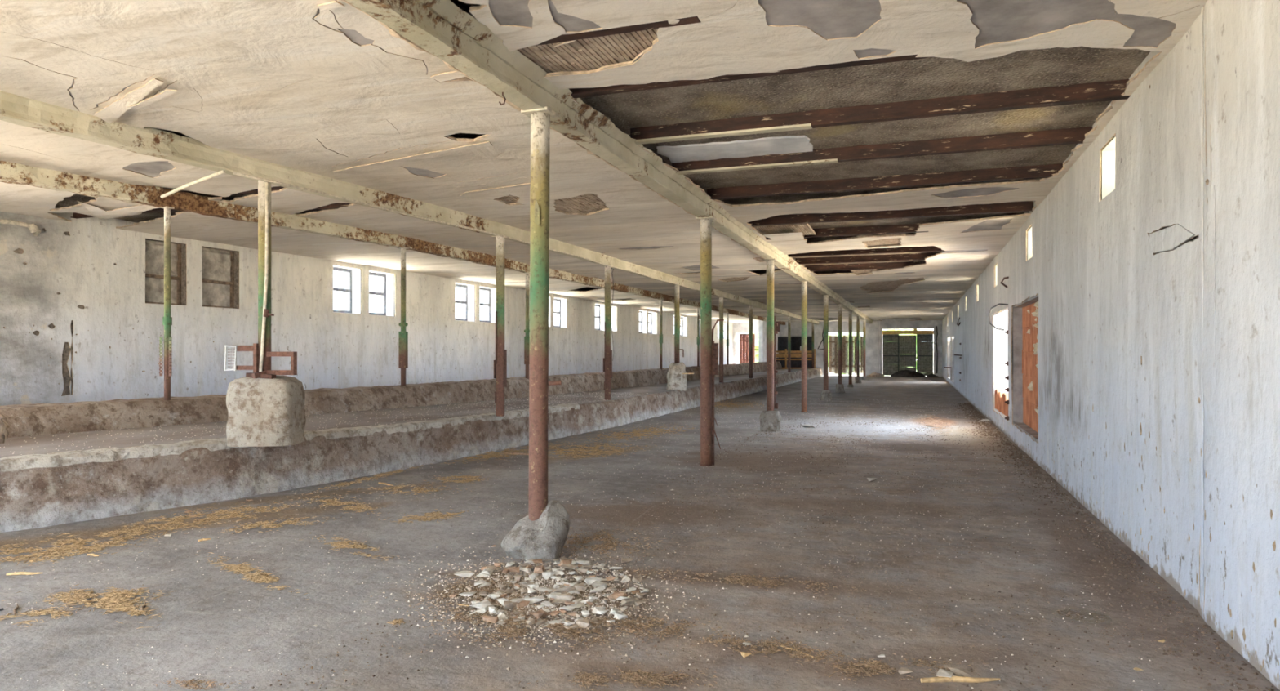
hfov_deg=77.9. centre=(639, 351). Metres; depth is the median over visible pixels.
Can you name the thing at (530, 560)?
chunk
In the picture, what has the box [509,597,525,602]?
rubble slab
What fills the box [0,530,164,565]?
litter
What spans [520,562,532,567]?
chunk
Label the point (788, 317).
support post
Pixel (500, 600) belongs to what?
chunk
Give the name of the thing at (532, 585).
chunk
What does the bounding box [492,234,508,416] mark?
support post
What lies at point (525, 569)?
chunk
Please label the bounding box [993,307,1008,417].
door
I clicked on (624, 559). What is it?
rubble slab
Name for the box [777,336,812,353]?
window
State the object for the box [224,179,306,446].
post
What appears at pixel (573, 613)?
rubble slab
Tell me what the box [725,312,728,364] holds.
support post
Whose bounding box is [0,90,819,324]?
ceiling beam
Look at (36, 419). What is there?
curb
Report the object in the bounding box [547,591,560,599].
chunk
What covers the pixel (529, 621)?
chunk
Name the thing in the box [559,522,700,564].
litter
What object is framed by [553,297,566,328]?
window
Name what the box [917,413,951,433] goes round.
litter
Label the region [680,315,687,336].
window
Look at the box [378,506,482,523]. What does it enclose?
litter
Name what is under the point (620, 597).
chunk
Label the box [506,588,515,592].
chunk
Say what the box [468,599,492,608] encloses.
chunk
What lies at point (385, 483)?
stick
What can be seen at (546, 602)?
chunk
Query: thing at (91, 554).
stick
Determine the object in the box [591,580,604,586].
chunk
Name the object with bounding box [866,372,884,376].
debris heap
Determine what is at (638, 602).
chunk
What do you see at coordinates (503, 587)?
chunk
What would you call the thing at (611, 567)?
chunk
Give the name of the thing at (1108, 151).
window
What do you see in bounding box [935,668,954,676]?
fragment
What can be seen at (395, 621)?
litter
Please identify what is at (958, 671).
fragment
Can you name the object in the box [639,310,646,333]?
window
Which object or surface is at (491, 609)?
chunk
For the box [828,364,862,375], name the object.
lawn
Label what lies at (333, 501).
litter
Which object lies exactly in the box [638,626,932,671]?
litter
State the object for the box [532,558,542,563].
chunk
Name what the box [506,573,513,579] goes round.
chunk
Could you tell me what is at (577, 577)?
chunk
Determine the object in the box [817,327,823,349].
cable
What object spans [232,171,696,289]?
conduit
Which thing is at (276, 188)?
joist
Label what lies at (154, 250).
window
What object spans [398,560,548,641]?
litter
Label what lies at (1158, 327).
wall
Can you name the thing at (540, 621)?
chunk
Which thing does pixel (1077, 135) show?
joist
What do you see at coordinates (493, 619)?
chunk
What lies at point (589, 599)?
chunk
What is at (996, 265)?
window
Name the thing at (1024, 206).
joist
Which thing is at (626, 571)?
rubble grit
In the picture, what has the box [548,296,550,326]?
window
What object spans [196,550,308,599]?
litter
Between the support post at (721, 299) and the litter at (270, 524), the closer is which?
the litter at (270, 524)
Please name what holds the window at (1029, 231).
in the wall at (1158, 327)
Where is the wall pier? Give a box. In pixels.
[865,320,879,375]
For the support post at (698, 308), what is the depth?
31.13 m
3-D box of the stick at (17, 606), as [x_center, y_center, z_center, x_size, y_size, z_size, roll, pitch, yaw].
[-3.629,1.494,4.601,0.022,0.014,0.206,0,0,-34]
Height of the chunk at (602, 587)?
0.022 m
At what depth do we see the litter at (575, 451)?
11.99 m
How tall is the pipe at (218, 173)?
0.046 m
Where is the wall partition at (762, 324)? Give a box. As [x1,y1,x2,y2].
[758,320,779,361]
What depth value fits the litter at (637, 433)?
14.54 m
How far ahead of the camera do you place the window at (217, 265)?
14.35 m
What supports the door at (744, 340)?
in the wall at (886, 323)
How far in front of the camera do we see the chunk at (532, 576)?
5.21 m
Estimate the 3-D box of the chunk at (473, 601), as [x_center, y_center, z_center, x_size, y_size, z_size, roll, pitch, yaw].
[-0.978,1.488,4.704,0.049,0.022,0.031,0,0,-8]
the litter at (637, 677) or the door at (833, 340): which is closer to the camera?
the litter at (637, 677)
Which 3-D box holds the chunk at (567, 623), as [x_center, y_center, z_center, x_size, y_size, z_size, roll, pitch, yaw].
[-0.392,1.492,4.350,0.067,0.014,0.030,0,0,14]
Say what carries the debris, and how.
on the floor at (79, 643)
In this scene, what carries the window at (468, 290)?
in the wall at (77, 323)
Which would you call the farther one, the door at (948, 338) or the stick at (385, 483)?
the door at (948, 338)
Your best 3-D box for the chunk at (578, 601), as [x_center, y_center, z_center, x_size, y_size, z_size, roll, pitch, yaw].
[-0.375,1.490,4.724,0.047,0.018,0.076,0,0,31]
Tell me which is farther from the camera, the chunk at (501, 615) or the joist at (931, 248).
the joist at (931, 248)
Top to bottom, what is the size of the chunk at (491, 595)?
0.031 m
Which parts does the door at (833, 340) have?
rail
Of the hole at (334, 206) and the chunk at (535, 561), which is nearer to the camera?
the chunk at (535, 561)
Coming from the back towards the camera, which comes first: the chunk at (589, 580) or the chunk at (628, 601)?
the chunk at (589, 580)
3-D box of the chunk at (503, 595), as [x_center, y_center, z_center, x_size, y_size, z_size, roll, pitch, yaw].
[-0.832,1.492,4.850,0.032,0.014,0.044,0,0,16]
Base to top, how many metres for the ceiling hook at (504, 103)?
0.140 m
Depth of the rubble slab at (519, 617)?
4.42 m
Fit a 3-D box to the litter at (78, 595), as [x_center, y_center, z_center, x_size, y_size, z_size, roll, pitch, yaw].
[-3.376,1.493,4.860,0.976,0.016,0.500,0,0,10]
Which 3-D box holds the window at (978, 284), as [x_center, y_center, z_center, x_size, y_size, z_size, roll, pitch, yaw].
[9.133,-1.570,20.788,0.450,0.460,0.630,0,0,19]
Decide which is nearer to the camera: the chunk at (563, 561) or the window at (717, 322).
the chunk at (563, 561)
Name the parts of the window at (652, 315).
frame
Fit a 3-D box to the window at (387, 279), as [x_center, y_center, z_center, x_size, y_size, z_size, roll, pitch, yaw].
[-6.160,-1.350,18.382,0.394,1.020,0.920,0,0,19]
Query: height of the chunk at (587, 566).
0.021 m
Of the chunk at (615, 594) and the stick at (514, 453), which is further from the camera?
the stick at (514, 453)
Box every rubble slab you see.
[453,570,475,577]
[457,591,476,596]
[474,579,485,585]
[475,573,489,577]
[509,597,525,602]
[517,615,524,620]
[548,617,565,623]
[549,610,559,615]
[551,585,576,591]
[551,598,566,604]
[560,563,577,568]
[566,611,577,616]
[567,570,577,574]
[570,604,586,607]
[621,557,632,562]
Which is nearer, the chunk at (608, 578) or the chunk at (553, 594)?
the chunk at (553, 594)
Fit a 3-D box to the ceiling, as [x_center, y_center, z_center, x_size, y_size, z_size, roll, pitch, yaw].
[3.008,-2.062,24.788,14.590,0.347,55.200,0,0,19]
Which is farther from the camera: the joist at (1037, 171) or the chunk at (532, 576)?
the joist at (1037, 171)
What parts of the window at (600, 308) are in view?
frame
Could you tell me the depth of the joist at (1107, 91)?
6.65 m
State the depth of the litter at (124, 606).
4.61 m
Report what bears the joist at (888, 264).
attached to the ceiling
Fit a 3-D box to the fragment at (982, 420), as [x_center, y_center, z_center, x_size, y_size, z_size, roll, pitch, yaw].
[7.467,1.470,17.077,0.203,0.059,0.247,0,0,-32]
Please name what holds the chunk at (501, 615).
on the floor at (79, 643)
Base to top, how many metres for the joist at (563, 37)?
0.143 m
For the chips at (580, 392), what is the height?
0.158 m
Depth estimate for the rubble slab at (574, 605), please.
4.64 m
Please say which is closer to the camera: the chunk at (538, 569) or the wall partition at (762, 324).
the chunk at (538, 569)
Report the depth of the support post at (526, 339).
17.55 m
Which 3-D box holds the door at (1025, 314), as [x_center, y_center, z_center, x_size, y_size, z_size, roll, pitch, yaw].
[6.053,0.220,11.950,0.440,2.060,3.110,0,0,19]
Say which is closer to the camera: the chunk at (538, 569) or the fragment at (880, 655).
the fragment at (880, 655)
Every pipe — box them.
[0,218,40,236]
[160,169,226,198]
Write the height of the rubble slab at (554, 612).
0.013 m
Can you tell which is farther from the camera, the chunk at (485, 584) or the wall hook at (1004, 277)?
the wall hook at (1004, 277)
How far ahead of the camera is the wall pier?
49.31 m
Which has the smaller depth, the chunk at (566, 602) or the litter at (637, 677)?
the litter at (637, 677)
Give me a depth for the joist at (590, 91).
5.68 m
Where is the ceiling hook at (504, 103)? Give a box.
[498,92,506,105]
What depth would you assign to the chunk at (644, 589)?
4.93 m
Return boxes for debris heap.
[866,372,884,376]
[889,369,925,377]
[924,373,938,377]
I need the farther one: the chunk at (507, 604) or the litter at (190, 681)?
the chunk at (507, 604)
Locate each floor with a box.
[0,375,1279,690]
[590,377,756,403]
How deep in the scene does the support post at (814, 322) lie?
48.25 m
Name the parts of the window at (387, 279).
frame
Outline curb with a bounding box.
[0,360,782,437]
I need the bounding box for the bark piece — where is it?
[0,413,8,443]
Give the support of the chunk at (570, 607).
on the floor at (79, 643)
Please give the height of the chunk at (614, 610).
0.028 m
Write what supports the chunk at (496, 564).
on the floor at (79, 643)
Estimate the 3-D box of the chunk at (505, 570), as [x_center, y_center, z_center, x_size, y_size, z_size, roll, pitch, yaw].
[-0.912,1.486,5.371,0.048,0.027,0.070,0,0,0]
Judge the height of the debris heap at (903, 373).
0.484 m
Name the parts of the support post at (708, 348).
cap plate, plate, loose rod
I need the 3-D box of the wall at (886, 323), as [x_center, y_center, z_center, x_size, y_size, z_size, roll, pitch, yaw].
[12.160,-0.350,50.696,14.250,3.800,0.378,0,0,19]
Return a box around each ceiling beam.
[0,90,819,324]
[0,160,785,324]
[345,0,871,323]
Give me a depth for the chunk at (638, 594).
4.84 m
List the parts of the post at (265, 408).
grille frame, shoe plate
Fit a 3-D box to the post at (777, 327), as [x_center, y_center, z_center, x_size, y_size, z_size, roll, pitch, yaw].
[4.599,0.230,26.964,0.320,2.560,0.120,0,0,19]
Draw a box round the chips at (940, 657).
[5,396,1235,690]
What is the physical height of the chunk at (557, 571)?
0.028 m
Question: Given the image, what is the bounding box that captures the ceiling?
[0,0,1207,322]
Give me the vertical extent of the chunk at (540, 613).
0.034 m
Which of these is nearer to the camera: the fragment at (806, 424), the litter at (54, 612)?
the litter at (54, 612)
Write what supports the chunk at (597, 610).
on the floor at (79, 643)
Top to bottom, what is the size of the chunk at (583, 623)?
0.031 m
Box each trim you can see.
[341,0,868,323]
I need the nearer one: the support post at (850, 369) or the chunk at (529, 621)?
the chunk at (529, 621)
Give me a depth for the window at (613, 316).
32.28 m
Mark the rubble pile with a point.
(526, 593)
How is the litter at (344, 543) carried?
on the floor at (79, 643)
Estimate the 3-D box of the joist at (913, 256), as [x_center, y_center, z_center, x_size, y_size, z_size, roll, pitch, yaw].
[5.394,-2.025,16.977,4.070,0.144,0.095,0,0,19]
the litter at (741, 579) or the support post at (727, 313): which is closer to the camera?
the litter at (741, 579)
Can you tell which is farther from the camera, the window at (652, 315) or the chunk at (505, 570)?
the window at (652, 315)
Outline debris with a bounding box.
[951,402,1274,690]
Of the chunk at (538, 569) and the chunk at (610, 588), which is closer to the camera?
the chunk at (610, 588)
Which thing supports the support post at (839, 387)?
on the floor at (79, 643)
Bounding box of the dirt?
[251,417,1273,690]
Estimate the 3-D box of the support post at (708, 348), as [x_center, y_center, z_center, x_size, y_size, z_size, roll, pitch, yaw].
[0.927,-0.135,10.468,0.336,3.290,0.225,0,0,19]
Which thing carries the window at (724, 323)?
in the wall at (77, 323)
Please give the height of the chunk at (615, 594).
0.031 m
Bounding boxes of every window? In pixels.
[145,239,182,305]
[201,247,235,308]
[333,264,360,314]
[368,269,394,316]
[454,282,474,321]
[480,285,495,323]
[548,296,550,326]
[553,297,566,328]
[595,302,604,330]
[610,305,616,331]
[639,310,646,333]
[648,311,656,333]
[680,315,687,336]
[717,321,719,337]
[723,322,726,338]
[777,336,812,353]
[977,284,978,301]
[995,263,997,286]
[1027,226,1032,259]
[1102,135,1115,199]
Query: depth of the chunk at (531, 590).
4.91 m
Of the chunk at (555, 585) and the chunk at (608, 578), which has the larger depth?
the chunk at (608, 578)
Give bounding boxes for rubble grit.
[376,532,726,660]
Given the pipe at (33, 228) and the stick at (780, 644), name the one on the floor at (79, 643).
the stick at (780, 644)
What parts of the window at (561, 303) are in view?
frame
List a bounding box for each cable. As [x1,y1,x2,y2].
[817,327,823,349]
[932,325,937,373]
[988,303,1008,330]
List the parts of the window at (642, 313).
frame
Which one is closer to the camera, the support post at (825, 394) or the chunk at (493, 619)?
the chunk at (493, 619)
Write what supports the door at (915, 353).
in the wall at (886, 323)
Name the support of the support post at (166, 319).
on the curb
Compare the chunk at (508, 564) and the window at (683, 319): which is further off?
the window at (683, 319)
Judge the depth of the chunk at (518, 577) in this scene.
5.20 m
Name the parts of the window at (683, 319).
frame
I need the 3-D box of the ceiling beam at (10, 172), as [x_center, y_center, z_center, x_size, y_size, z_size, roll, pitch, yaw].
[0.047,-1.874,25.727,1.581,0.234,54.757,0,0,21]
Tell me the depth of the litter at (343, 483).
9.26 m
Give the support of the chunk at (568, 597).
on the floor at (79, 643)
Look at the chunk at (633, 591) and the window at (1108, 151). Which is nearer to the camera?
the chunk at (633, 591)
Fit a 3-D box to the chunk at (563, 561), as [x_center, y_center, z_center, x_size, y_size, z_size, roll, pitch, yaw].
[-0.523,1.483,5.574,0.064,0.032,0.107,0,0,36]
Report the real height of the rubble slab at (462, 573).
0.026 m
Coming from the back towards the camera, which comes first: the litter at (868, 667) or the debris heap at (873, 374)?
the debris heap at (873, 374)
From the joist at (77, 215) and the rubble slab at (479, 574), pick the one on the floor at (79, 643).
the rubble slab at (479, 574)
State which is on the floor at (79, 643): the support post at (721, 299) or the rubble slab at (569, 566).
the rubble slab at (569, 566)
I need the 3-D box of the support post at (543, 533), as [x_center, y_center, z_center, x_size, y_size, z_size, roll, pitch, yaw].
[-0.773,-0.123,5.855,0.513,3.313,0.370,0,0,3]
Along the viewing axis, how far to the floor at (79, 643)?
5.21 m
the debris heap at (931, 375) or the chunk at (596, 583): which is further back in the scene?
the debris heap at (931, 375)
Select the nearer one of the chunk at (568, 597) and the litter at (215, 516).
the chunk at (568, 597)
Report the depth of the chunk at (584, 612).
4.48 m
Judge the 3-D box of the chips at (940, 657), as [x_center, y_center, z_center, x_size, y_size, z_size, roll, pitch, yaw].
[2.140,1.491,14.278,8.671,0.015,24.101,0,0,19]
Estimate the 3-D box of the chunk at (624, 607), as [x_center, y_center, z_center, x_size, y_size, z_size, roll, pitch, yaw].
[-0.091,1.493,4.612,0.055,0.013,0.031,0,0,-32]
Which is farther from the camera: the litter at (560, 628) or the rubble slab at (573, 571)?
the rubble slab at (573, 571)
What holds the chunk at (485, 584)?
on the floor at (79, 643)
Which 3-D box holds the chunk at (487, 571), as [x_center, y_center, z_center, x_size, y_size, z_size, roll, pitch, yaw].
[-1.034,1.484,5.357,0.075,0.029,0.094,0,0,10]
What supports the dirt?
on the floor at (79, 643)
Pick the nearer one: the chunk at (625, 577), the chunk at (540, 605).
the chunk at (540, 605)
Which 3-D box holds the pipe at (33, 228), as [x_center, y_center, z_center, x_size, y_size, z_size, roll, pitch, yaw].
[-8.735,-1.753,11.121,0.137,0.179,0.582,0,0,19]
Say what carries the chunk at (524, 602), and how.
on the floor at (79, 643)
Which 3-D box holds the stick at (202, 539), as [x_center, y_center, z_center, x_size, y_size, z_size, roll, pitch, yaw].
[-3.470,1.492,6.305,0.092,0.019,0.028,0,0,-43]
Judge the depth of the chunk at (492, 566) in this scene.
5.44 m
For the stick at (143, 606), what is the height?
0.016 m
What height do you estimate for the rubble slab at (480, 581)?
0.022 m
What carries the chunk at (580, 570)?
on the floor at (79, 643)
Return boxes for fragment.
[740,651,751,657]
[801,423,815,427]
[866,477,876,480]
[877,653,884,657]
[897,666,913,674]
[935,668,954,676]
[947,666,969,675]
[978,418,991,421]
[1133,666,1142,670]
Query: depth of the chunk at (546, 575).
5.24 m
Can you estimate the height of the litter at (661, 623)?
0.015 m
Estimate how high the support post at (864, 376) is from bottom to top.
3.312 m
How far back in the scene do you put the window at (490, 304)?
23.12 m
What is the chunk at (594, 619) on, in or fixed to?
on the floor at (79, 643)
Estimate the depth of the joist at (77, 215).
11.11 m
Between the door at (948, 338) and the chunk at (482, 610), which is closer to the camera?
the chunk at (482, 610)
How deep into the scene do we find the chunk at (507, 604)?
4.62 m
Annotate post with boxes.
[159,205,174,399]
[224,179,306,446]
[397,247,408,386]
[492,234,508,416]
[501,106,569,560]
[523,271,529,378]
[601,264,613,399]
[659,298,662,368]
[666,284,693,391]
[695,215,724,466]
[697,306,700,366]
[718,296,724,382]
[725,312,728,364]
[747,305,754,377]
[759,257,781,431]
[775,320,779,395]
[786,315,791,371]
[799,280,808,412]
[812,322,814,368]
[820,294,831,400]
[835,303,844,392]
[847,310,853,386]
[854,315,861,382]
[861,319,866,379]
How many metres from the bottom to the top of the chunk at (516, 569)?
0.026 m
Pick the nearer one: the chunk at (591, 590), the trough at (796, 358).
the chunk at (591, 590)
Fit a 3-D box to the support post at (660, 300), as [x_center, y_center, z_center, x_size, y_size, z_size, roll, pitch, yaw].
[0.711,-0.590,26.615,0.126,2.380,0.126,0,0,19]
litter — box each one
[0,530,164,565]
[0,606,90,626]
[1,583,175,611]
[31,497,248,564]
[84,592,164,628]
[104,499,313,533]
[155,677,241,689]
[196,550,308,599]
[202,515,341,533]
[280,462,431,501]
[294,492,389,515]
[297,532,398,560]
[346,481,471,497]
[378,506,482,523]
[387,617,406,625]
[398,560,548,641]
[419,604,719,653]
[424,472,490,483]
[440,436,577,463]
[508,440,656,461]
[518,666,718,690]
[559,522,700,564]
[569,564,911,594]
[575,608,742,643]
[582,423,694,441]
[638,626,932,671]
[699,398,766,411]
[772,650,989,680]
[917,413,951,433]
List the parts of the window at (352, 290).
frame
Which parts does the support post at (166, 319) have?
perforated plate, cap plate, perforated plate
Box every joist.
[70,196,213,218]
[237,186,284,195]
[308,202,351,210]
[531,16,700,46]
[568,46,978,97]
[630,79,1130,144]
[671,126,1092,174]
[706,163,1062,199]
[746,200,1033,226]
[765,222,928,239]
[787,245,964,257]
[795,252,940,264]
[804,261,925,271]
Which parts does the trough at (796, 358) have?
rail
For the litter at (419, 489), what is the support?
on the floor at (79, 643)
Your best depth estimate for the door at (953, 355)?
36.26 m
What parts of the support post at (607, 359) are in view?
plate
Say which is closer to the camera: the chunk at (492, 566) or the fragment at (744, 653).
the fragment at (744, 653)
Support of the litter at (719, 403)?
on the floor at (79, 643)
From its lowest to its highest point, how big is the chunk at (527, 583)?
0.016 m
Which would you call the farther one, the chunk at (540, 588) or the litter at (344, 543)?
the litter at (344, 543)
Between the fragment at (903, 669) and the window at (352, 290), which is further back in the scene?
the window at (352, 290)
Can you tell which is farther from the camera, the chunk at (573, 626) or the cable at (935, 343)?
the cable at (935, 343)
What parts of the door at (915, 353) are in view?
frame, frame, frame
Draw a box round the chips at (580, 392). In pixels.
[0,391,648,454]
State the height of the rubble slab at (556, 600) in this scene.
0.017 m
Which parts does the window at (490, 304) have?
frame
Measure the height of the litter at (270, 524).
0.017 m
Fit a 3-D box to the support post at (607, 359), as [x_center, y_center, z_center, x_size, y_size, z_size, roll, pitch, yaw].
[-0.646,-0.400,16.204,0.216,2.760,0.182,0,0,19]
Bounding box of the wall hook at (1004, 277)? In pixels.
[1000,276,1008,287]
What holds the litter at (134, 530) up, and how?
on the floor at (79, 643)
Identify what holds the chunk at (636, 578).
on the floor at (79, 643)
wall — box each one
[0,211,733,405]
[733,317,942,376]
[942,0,1279,689]
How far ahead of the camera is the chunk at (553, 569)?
5.42 m
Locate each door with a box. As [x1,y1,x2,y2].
[738,333,758,363]
[828,334,862,373]
[882,328,933,375]
[947,336,950,379]
[951,336,954,382]
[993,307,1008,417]
[1013,293,1038,441]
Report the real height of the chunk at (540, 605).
0.013 m
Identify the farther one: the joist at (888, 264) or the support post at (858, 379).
the support post at (858, 379)
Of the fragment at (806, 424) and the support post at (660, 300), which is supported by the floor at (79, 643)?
the fragment at (806, 424)
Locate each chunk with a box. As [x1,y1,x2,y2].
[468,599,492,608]
[470,605,488,614]
[471,600,479,604]
[477,582,491,587]
[479,591,486,595]
[480,568,493,574]
[482,615,498,622]
[485,564,500,569]
[487,593,500,598]
[488,606,497,613]
[493,562,501,567]
[496,608,505,614]
[497,597,508,605]
[497,611,506,619]
[497,620,506,624]
[499,584,507,591]
[500,593,506,597]
[502,568,509,573]
[503,600,517,608]
[505,562,514,566]
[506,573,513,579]
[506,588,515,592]
[508,566,519,572]
[514,574,523,581]
[515,600,529,608]
[519,567,531,572]
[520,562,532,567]
[520,582,533,586]
[524,558,534,563]
[524,595,544,604]
[526,618,534,624]
[527,587,537,592]
[528,572,537,580]
[528,582,538,588]
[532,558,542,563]
[533,564,545,573]
[533,608,548,618]
[535,586,552,592]
[536,617,546,625]
[537,604,545,608]
[540,600,555,606]
[542,568,555,579]
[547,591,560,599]
[551,568,564,570]
[553,583,559,588]
[555,569,564,575]
[555,591,568,593]
[555,592,573,601]
[557,559,572,565]
[558,604,575,611]
[560,608,567,613]
[563,621,574,625]
[564,601,575,604]
[568,623,577,630]
[572,599,581,604]
[573,575,584,580]
[573,582,587,591]
[575,559,589,564]
[575,613,582,617]
[575,618,591,627]
[577,568,587,572]
[579,564,592,568]
[580,598,594,604]
[581,609,591,617]
[584,576,602,584]
[589,617,599,624]
[590,589,600,592]
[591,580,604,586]
[591,606,608,613]
[593,583,607,590]
[604,586,616,591]
[605,576,615,580]
[607,591,624,599]
[608,607,618,614]
[609,566,622,568]
[613,611,627,619]
[616,595,627,599]
[619,605,627,609]
[620,574,630,582]
[621,597,638,604]
[631,574,642,582]
[631,590,639,593]
[635,592,646,597]
[635,599,645,605]
[640,588,648,592]
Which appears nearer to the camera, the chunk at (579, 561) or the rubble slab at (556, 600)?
the rubble slab at (556, 600)
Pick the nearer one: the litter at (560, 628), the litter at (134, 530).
the litter at (560, 628)
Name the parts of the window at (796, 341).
door, door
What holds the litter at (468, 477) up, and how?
on the floor at (79, 643)
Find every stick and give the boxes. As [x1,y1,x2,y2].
[5,571,43,574]
[13,604,18,614]
[87,553,98,555]
[140,602,146,609]
[198,537,210,541]
[377,481,393,485]
[503,452,528,454]
[779,644,817,657]
[920,675,1000,682]
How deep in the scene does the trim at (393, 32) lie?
5.43 m
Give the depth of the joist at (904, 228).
13.15 m
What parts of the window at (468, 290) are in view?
frame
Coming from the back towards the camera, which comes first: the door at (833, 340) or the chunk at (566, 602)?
the door at (833, 340)
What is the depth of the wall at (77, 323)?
14.24 m
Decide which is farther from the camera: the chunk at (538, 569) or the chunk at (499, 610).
the chunk at (538, 569)
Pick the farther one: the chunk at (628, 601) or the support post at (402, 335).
the support post at (402, 335)
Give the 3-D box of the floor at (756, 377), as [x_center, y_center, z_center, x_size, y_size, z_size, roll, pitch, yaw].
[-1.163,1.200,28.304,4.400,0.400,50.700,0,0,19]
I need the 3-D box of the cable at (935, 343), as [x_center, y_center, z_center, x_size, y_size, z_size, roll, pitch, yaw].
[18.049,-0.151,48.397,0.324,2.904,0.070,0,0,19]
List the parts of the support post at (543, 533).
cap plate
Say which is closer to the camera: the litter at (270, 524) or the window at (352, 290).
the litter at (270, 524)
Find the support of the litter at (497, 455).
on the floor at (79, 643)
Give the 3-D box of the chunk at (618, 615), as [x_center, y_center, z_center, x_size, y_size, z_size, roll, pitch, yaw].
[-0.114,1.486,4.469,0.072,0.026,0.102,0,0,-30]
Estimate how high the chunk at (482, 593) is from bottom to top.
0.020 m
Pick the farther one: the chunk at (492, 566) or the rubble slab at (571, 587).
the chunk at (492, 566)
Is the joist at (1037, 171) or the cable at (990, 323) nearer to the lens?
the joist at (1037, 171)
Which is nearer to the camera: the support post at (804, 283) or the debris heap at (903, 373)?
the support post at (804, 283)
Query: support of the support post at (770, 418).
on the floor at (79, 643)
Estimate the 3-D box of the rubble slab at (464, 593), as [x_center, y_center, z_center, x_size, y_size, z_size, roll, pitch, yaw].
[-1.063,1.490,4.877,0.106,0.020,0.095,-1,0,-4]
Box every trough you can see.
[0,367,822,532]
[776,348,815,368]
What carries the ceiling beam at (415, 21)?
attached to the ceiling
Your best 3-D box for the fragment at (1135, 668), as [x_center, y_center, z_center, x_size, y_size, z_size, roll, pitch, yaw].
[2.352,1.495,3.735,0.038,0.008,0.024,0,0,-15]
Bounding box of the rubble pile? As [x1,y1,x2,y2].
[364,533,745,669]
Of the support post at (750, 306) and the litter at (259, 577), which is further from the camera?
the support post at (750, 306)
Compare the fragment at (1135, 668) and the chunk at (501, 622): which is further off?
the chunk at (501, 622)
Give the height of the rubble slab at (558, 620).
0.015 m
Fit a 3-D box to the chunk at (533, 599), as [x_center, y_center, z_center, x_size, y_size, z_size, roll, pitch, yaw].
[-0.634,1.484,4.740,0.115,0.030,0.056,0,0,-23]
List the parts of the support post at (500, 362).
plate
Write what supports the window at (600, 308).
in the wall at (77, 323)
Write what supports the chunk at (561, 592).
on the floor at (79, 643)
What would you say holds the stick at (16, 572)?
on the floor at (79, 643)
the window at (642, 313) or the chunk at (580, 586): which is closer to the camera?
the chunk at (580, 586)
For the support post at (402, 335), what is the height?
2.380 m
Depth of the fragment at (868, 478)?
9.21 m
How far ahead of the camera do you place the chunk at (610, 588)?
4.96 m
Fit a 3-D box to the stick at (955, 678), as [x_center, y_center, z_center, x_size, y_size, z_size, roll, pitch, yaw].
[1.458,1.489,3.601,0.365,0.026,0.039,0,0,-1]

